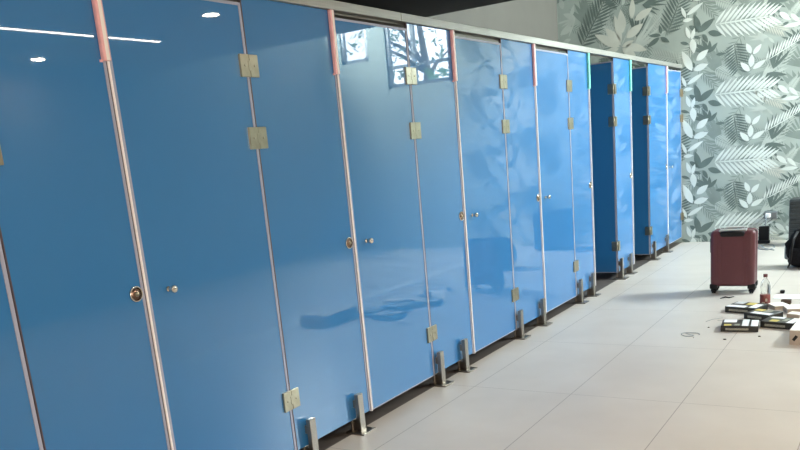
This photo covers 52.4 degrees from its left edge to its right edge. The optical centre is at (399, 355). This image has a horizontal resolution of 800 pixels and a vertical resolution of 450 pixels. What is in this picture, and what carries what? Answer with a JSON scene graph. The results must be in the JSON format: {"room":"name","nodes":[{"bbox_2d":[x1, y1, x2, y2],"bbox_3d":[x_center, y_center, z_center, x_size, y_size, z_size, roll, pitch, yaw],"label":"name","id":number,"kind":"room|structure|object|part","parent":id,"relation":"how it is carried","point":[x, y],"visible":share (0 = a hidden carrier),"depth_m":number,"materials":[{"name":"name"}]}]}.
{"room":"public restroom","nodes":[
{"label":"public restroom","id":0,"kind":"room"},
{"bbox_2d":[226,0,558,51],"bbox_3d":[-1.306,-1.767,5.206,0.100,4.100,13.050,3,16,32],"label":"wall","id":1,"kind":"structure","parent":0,"point":[532,18],"depth_m":9.10,"materials":[{"name":"grey paint"}]},
{"bbox_2d":[335,0,512,16],"bbox_3d":[-1.629,-1.899,3.139,1.499,0.100,9.400,3,16,32],"label":"ceiling","id":2,"kind":"structure","parent":0,"point":[424,8],"depth_m":6.79,"materials":[{"name":"grey paint"}]},
{"bbox_2d":[300,240,799,449],"bbox_3d":[1.740,0.351,3.864,6.700,0.100,12.950,3,16,32],"label":"floor","id":3,"kind":"structure","parent":0,"point":[615,370],"depth_m":4.67,"materials":[{"name":"tile"}]},
{"bbox_2d":[0,0,173,449],"bbox_3d":[-1.879,-0.182,2.858,1.536,2.057,1.227,3,16,32],"label":"toilet cubicle","id":4,"kind":"object","parent":3,"relation":"on","point":[80,369],"visible":1,"depth_m":2.70,"materials":[{"name":"blue paint"}]},
{"bbox_3d":[-1.401,-0.095,2.260,0.012,1.948,0.692,3,16,32],"label":"door","id":5,"kind":"part","parent":4,"relation":"part of","materials":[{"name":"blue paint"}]},
{"bbox_2d":[101,0,375,449],"bbox_3d":[-1.192,-0.504,3.907,1.576,2.057,1.359,3,16,32],"label":"toilet cubicle","id":6,"kind":"object","parent":3,"relation":"on","point":[230,114],"visible":1,"depth_m":3.41,"materials":[{"name":"blue paint"}]},
{"bbox_3d":[-0.863,-0.250,3.072,0.038,0.029,0.029,3,16,32],"label":"knob","id":7,"kind":"part","parent":6,"relation":"part of","materials":[{"name":"silver metal"}]},
{"bbox_3d":[-0.760,-0.404,3.273,0.012,1.948,0.711,3,16,32],"label":"door","id":8,"kind":"part","parent":6,"relation":"part of","materials":[{"name":"blue paint"}]},
{"bbox_3d":[-0.412,-0.591,3.821,0.012,1.987,0.618,3,16,32],"label":"fixed panel","id":9,"kind":"part","parent":6,"relation":"part of","materials":[{"name":"blue laminate"}]},
{"bbox_2d":[270,0,400,23],"bbox_3d":[-1.001,-1.331,2.796,0.052,0.050,3.804,3,16,32],"label":"header rail","id":10,"kind":"object","parent":6,"relation":"attached to","point":[340,8],"visible":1,"depth_m":3.98,"materials":[{"name":"metal"}]},
{"bbox_2d":[334,17,476,408],"bbox_3d":[-0.521,-0.828,4.968,1.576,2.057,1.231,3,16,32],"label":"toilet cubicle","id":11,"kind":"object","parent":3,"relation":"on","point":[398,86],"visible":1,"depth_m":4.52,"materials":[{"name":"blue paint"}]},
{"bbox_3d":[-0.159,-0.590,4.186,0.038,0.029,0.029,3,16,32],"label":"knob","id":12,"kind":"part","parent":11,"relation":"part of","materials":[{"name":"silver metal"}]},
{"bbox_3d":[-0.063,-0.740,4.375,0.012,1.948,0.684,3,16,32],"label":"door","id":13,"kind":"part","parent":11,"relation":"part of","materials":[{"name":"blue paint"}]},
{"bbox_3d":[0.252,-0.911,4.871,0.012,1.987,0.516,3,16,32],"label":"fixed panel","id":14,"kind":"part","parent":11,"relation":"part of","materials":[{"name":"blue paint"}]},
{"bbox_2d":[455,36,552,351],"bbox_3d":[0.126,-1.139,5.990,1.576,2.057,1.266,3,16,32],"label":"toilet cubicle","id":15,"kind":"object","parent":3,"relation":"on","point":[497,82],"visible":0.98,"depth_m":5.56,"materials":[{"name":"blue laminate"}]},
{"bbox_3d":[0.575,-1.047,5.383,0.012,1.948,0.684,3,16,32],"label":"door","id":16,"kind":"part","parent":15,"relation":"part of","materials":[{"name":"blue paint"}]},
{"bbox_3d":[0.899,-1.223,5.893,0.012,1.987,0.551,3,16,32],"label":"fixed panel","id":17,"kind":"part","parent":15,"relation":"part of","materials":[{"name":"blue laminate"}]},
{"bbox_2d":[394,13,681,69],"bbox_3d":[1.653,-2.610,6.991,0.052,0.050,6.440,3,16,32],"label":"header rail","id":18,"kind":"object","parent":15,"relation":"attached to","point":[461,29],"visible":0.83,"depth_m":5.59,"materials":[{"name":"metal"}]},
{"bbox_2d":[536,49,600,311],"bbox_3d":[0.766,-1.448,7.001,1.576,2.057,1.203,3,16,32],"label":"toilet cubicle","id":19,"kind":"object","parent":3,"relation":"on","point":[563,87],"visible":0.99,"depth_m":6.59,"materials":[{"name":"blue paint"}]},
{"bbox_3d":[1.235,-1.365,6.426,0.012,1.948,0.700,3,16,32],"label":"door","id":20,"kind":"part","parent":19,"relation":"part of","materials":[{"name":"blue paint"}]},
{"bbox_3d":[1.542,-1.533,6.910,0.012,1.987,0.473,3,16,32],"label":"fixed panel","id":21,"kind":"part","parent":19,"relation":"part of","materials":[{"name":"blue paint"}]},
{"bbox_2d":[590,58,637,279],"bbox_3d":[1.570,-1.836,8.273,1.576,2.057,0.576,3,16,32],"label":"toilet cubicle","id":22,"kind":"object","parent":3,"relation":"on","point":[611,81],"visible":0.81,"depth_m":7.81,"materials":[{"name":"blue laminate"}]},
{"bbox_3d":[1.747,-1.772,7.883,0.693,1.948,0.012,3,16,32],"label":"door","id":23,"kind":"part","parent":22,"relation":"part of","materials":[{"name":"blue paint"}]},
{"bbox_3d":[2.174,-1.837,7.908,0.012,1.987,0.516,3,16,32],"label":"fixed panel","id":24,"kind":"part","parent":22,"relation":"part of","materials":[{"name":"blue laminate"}]},
{"bbox_2d":[631,63,672,259],"bbox_3d":[2.248,-2.162,9.343,1.576,2.057,0.810,3,16,32],"label":"toilet cubicle","id":25,"kind":"object","parent":3,"relation":"on","point":[649,91],"visible":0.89,"depth_m":8.83,"materials":[{"name":"blue paint"}]},
{"bbox_3d":[2.385,-2.068,8.845,0.643,1.948,0.012,3,16,32],"label":"door","id":26,"kind":"part","parent":25,"relation":"part of","materials":[{"name":"blue paint"}]},
{"bbox_3d":[2.851,-2.164,8.978,0.012,1.987,0.751,3,16,32],"label":"fixed panel","id":27,"kind":"part","parent":25,"relation":"part of","materials":[{"name":"blue paint"}]},
{"bbox_2d":[710,226,757,292],"bbox_3d":[2.783,-0.794,6.780,0.362,0.538,0.240,3,16,30],"label":"suitcase","id":28,"kind":"object","parent":3,"relation":"on","point":[733,250],"visible":1,"depth_m":6.69,"materials":[{"name":"red plastic"}]},
{"bbox_3d":[2.716,-0.992,6.639,0.194,0.049,0.038,3,16,30],"label":"carry handle","id":29,"kind":"part","parent":28,"relation":"part of","materials":[{"name":"black plastic"}]},
{"bbox_2d":[719,228,746,231],"bbox_3d":[2.741,-1.028,6.679,0.210,0.015,0.078,3,16,30],"label":"handle","id":30,"kind":"object","parent":28,"relation":"on","point":[741,229],"depth_m":6.65,"materials":[{"name":"silver metal"}]},
{"bbox_3d":[2.798,-1.065,6.777,0.150,0.014,0.030,3,16,30],"label":"pull handle","id":31,"kind":"part","parent":28,"relation":"part of","materials":[{"name":"silver metal"}]},
{"bbox_2d":[721,320,758,331],"bbox_3d":[2.340,-0.203,5.588,0.236,0.043,0.201,2,15,26],"label":"carton","id":32,"kind":"object","parent":3,"relation":"on","point":[727,325],"visible":1,"depth_m":5.53,"materials":[{"name":"cardboard"}]},
{"bbox_2d":[725,328,747,329],"bbox_3d":[2.260,-0.187,5.562,0.096,0.015,0.231,-11,15,-22],"label":"print","id":33,"kind":"object","parent":32,"relation":"attached to","point":[725,328],"depth_m":5.51},
{"bbox_2d":[725,301,767,313],"bbox_3d":[2.602,-0.356,6.102,0.201,0.046,0.236,-17,18,-40],"label":"carton","id":34,"kind":"object","parent":3,"relation":"on","point":[737,307],"visible":0.94,"depth_m":6.07,"materials":[{"name":"black cardboard"}]},
{"bbox_2d":[729,309,747,311],"bbox_3d":[2.517,-0.347,6.108,0.096,0.017,0.231,-5,14,-1],"label":"print","id":35,"kind":"object","parent":34,"relation":"attached to","point":[730,310],"depth_m":6.05},
{"bbox_2d":[744,309,782,320],"bbox_3d":[2.605,-0.287,5.822,0.166,0.047,0.201,-14,16,-30],"label":"carton","id":36,"kind":"object","parent":3,"relation":"on","point":[757,314],"visible":0.9,"depth_m":5.79,"materials":[{"name":"black cardboard"}]},
{"bbox_2d":[747,315,760,318],"bbox_3d":[2.536,-0.284,5.843,0.074,0.017,0.188,-3,14,10],"label":"print","id":37,"kind":"object","parent":36,"relation":"attached to","point":[748,316],"depth_m":5.80},
{"bbox_2d":[758,226,769,243],"bbox_3d":[4.208,-1.397,9.422,0.170,0.190,0.135,3,16,32],"label":"box","id":38,"kind":"object","parent":3,"relation":"on","point":[764,231],"visible":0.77,"depth_m":9.40,"materials":[{"name":"black plastic"}]},
{"bbox_2d":[760,274,770,303],"bbox_3d":[2.775,-0.493,6.170,0.074,0.249,0.076,3,16,32],"label":"plastic bottle","id":39,"kind":"object","parent":3,"relation":"on","point":[765,287],"visible":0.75,"depth_m":6.14,"materials":[{"name":"white"}]},
{"bbox_2d":[758,244,774,249],"bbox_3d":[4.095,-1.222,9.103,0.192,0.022,0.591,0,15,22],"label":"power cable","id":40,"kind":"object","parent":3,"relation":"on","point":[763,244],"visible":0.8,"depth_m":8.97,"materials":[{"name":"grey rubber"}]},
{"bbox_2d":[768,302,788,309],"bbox_3d":[2.847,-0.370,6.103,0.112,0.029,0.132,-5,14,3],"label":"carton","id":41,"kind":"object","parent":3,"relation":"on","point":[778,305],"visible":0.88,"depth_m":6.08,"materials":[{"name":"white cardboard"}]},
{"bbox_3d":[2.846,-0.382,6.099,0.112,0.003,0.132,-5,14,3],"label":"lid","id":42,"kind":"part","parent":41,"relation":"part of","materials":[{"name":"white cardboard"}]},
{"bbox_2d":[760,316,798,329],"bbox_3d":[2.608,-0.220,5.548,0.166,0.046,0.226,-18,19,-42],"label":"carton","id":43,"kind":"object","parent":3,"relation":"on","point":[770,322],"visible":0.93,"depth_m":5.52,"materials":[{"name":"black cardboard"}]},
{"bbox_2d":[765,324,784,327],"bbox_3d":[2.533,-0.211,5.551,0.082,0.017,0.207,-7,14,-6],"label":"print","id":44,"kind":"object","parent":43,"relation":"attached to","point":[766,325],"depth_m":5.50},
{"bbox_2d":[773,295,799,298],"bbox_3d":[3.146,-0.458,6.399,0.360,0.004,0.160,4,17,34],"label":"paper sheet","id":45,"kind":"object","parent":3,"relation":"on","point":[775,296],"visible":1,"depth_m":6.43,"materials":[{"name":"white paper"}]},
{"bbox_2d":[781,299,791,303],"bbox_3d":[2.954,-0.409,6.212,0.070,0.034,0.050,3,16,32],"label":"block","id":46,"kind":"object","parent":3,"relation":"on","point":[787,301],"visible":0.76,"depth_m":6.19,"materials":[{"name":"brown wood"}]},
{"bbox_2d":[783,304,799,312],"bbox_3d":[2.926,-0.338,5.928,0.212,0.037,0.152,-2,14,14],"label":"carton","id":47,"kind":"object","parent":3,"relation":"on","point":[787,308],"visible":0.92,"depth_m":5.91,"materials":[{"name":"white cardboard"}]},
{"bbox_3d":[2.924,-0.354,5.924,0.212,0.003,0.152,-2,14,14],"label":"lid","id":48,"kind":"part","parent":47,"relation":"part of","materials":[{"name":"white cardboard"}]},
{"bbox_2d":[784,229,799,267],"bbox_3d":[3.837,-1.044,7.612,0.425,0.433,0.329,6,18,39],"label":"backpack","id":49,"kind":"object","parent":3,"relation":"on","point":[792,246],"visible":1,"depth_m":7.60,"materials":[{"name":"black fabric"}]},
{"bbox_2d":[787,311,799,317],"bbox_3d":[2.806,-0.283,5.758,0.082,0.033,0.092,-16,17,-36],"label":"carton","id":50,"kind":"object","parent":3,"relation":"on","point":[792,314],"visible":0.93,"depth_m":5.74,"materials":[{"name":"beige cardboard"}]},
{"bbox_3d":[2.805,-0.297,5.754,0.082,0.003,0.092,-16,17,-36],"label":"lid","id":51,"kind":"part","parent":50,"relation":"part of","materials":[{"name":"white cardboard"}]},
{"bbox_2d":[788,197,799,239],"bbox_3d":[4.542,-1.472,8.918,0.470,0.515,0.267,3,16,32],"label":"case","id":52,"kind":"object","parent":3,"relation":"on","point":[794,203],"visible":0.73,"depth_m":8.89,"materials":[{"name":"black plastic"}]},
{"bbox_2d":[789,318,799,344],"bbox_3d":[2.682,-0.157,5.166,0.302,0.093,0.442,4,17,34],"label":"carton","id":53,"kind":"object","parent":3,"relation":"on","point":[794,338],"visible":1,"depth_m":5.07,"materials":[{"name":"brown cardboard"}]},
{"bbox_3d":[2.678,-0.200,5.155,0.302,0.003,0.442,4,17,34],"label":"lid","id":54,"kind":"part","parent":53,"relation":"part of","materials":[{"name":"white cardboard"}]},
{"bbox_2d":[557,0,799,242],"bbox_3d":[4.965,-3.212,8.720,6.950,4.100,0.123,3,16,32],"label":"wall","id":55,"kind":"structure","parent":0,"point":[739,60],"depth_m":9.51,"materials":[{"name":"paper"}]},
{"bbox_2d":[667,69,683,243],"bbox_3d":[3.246,-2.331,9.579,0.054,1.962,0.691,3,16,31],"label":"toilet cubicle","id":56,"kind":"object","parent":55,"relation":"attached to","point":[674,94],"visible":0.98,"depth_m":9.59,"materials":[{"name":"blue paint"}]},
{"bbox_2d":[765,213,770,225],"bbox_3d":[4.295,-1.522,9.503,0.064,0.268,0.096,3,16,32],"label":"plug","id":57,"kind":"object","parent":55,"relation":"attached to","point":[767,215],"visible":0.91,"depth_m":9.48,"materials":[{"name":"white plastic"}]},
{"bbox_2d":[764,211,777,218],"bbox_3d":[4.342,-1.639,9.508,0.140,0.086,0.021,3,16,32],"label":"wall outlet","id":58,"kind":"object","parent":55,"relation":"attached to","point":[773,213],"visible":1,"depth_m":9.49,"materials":[{"name":"grey plastic"}]}
]}

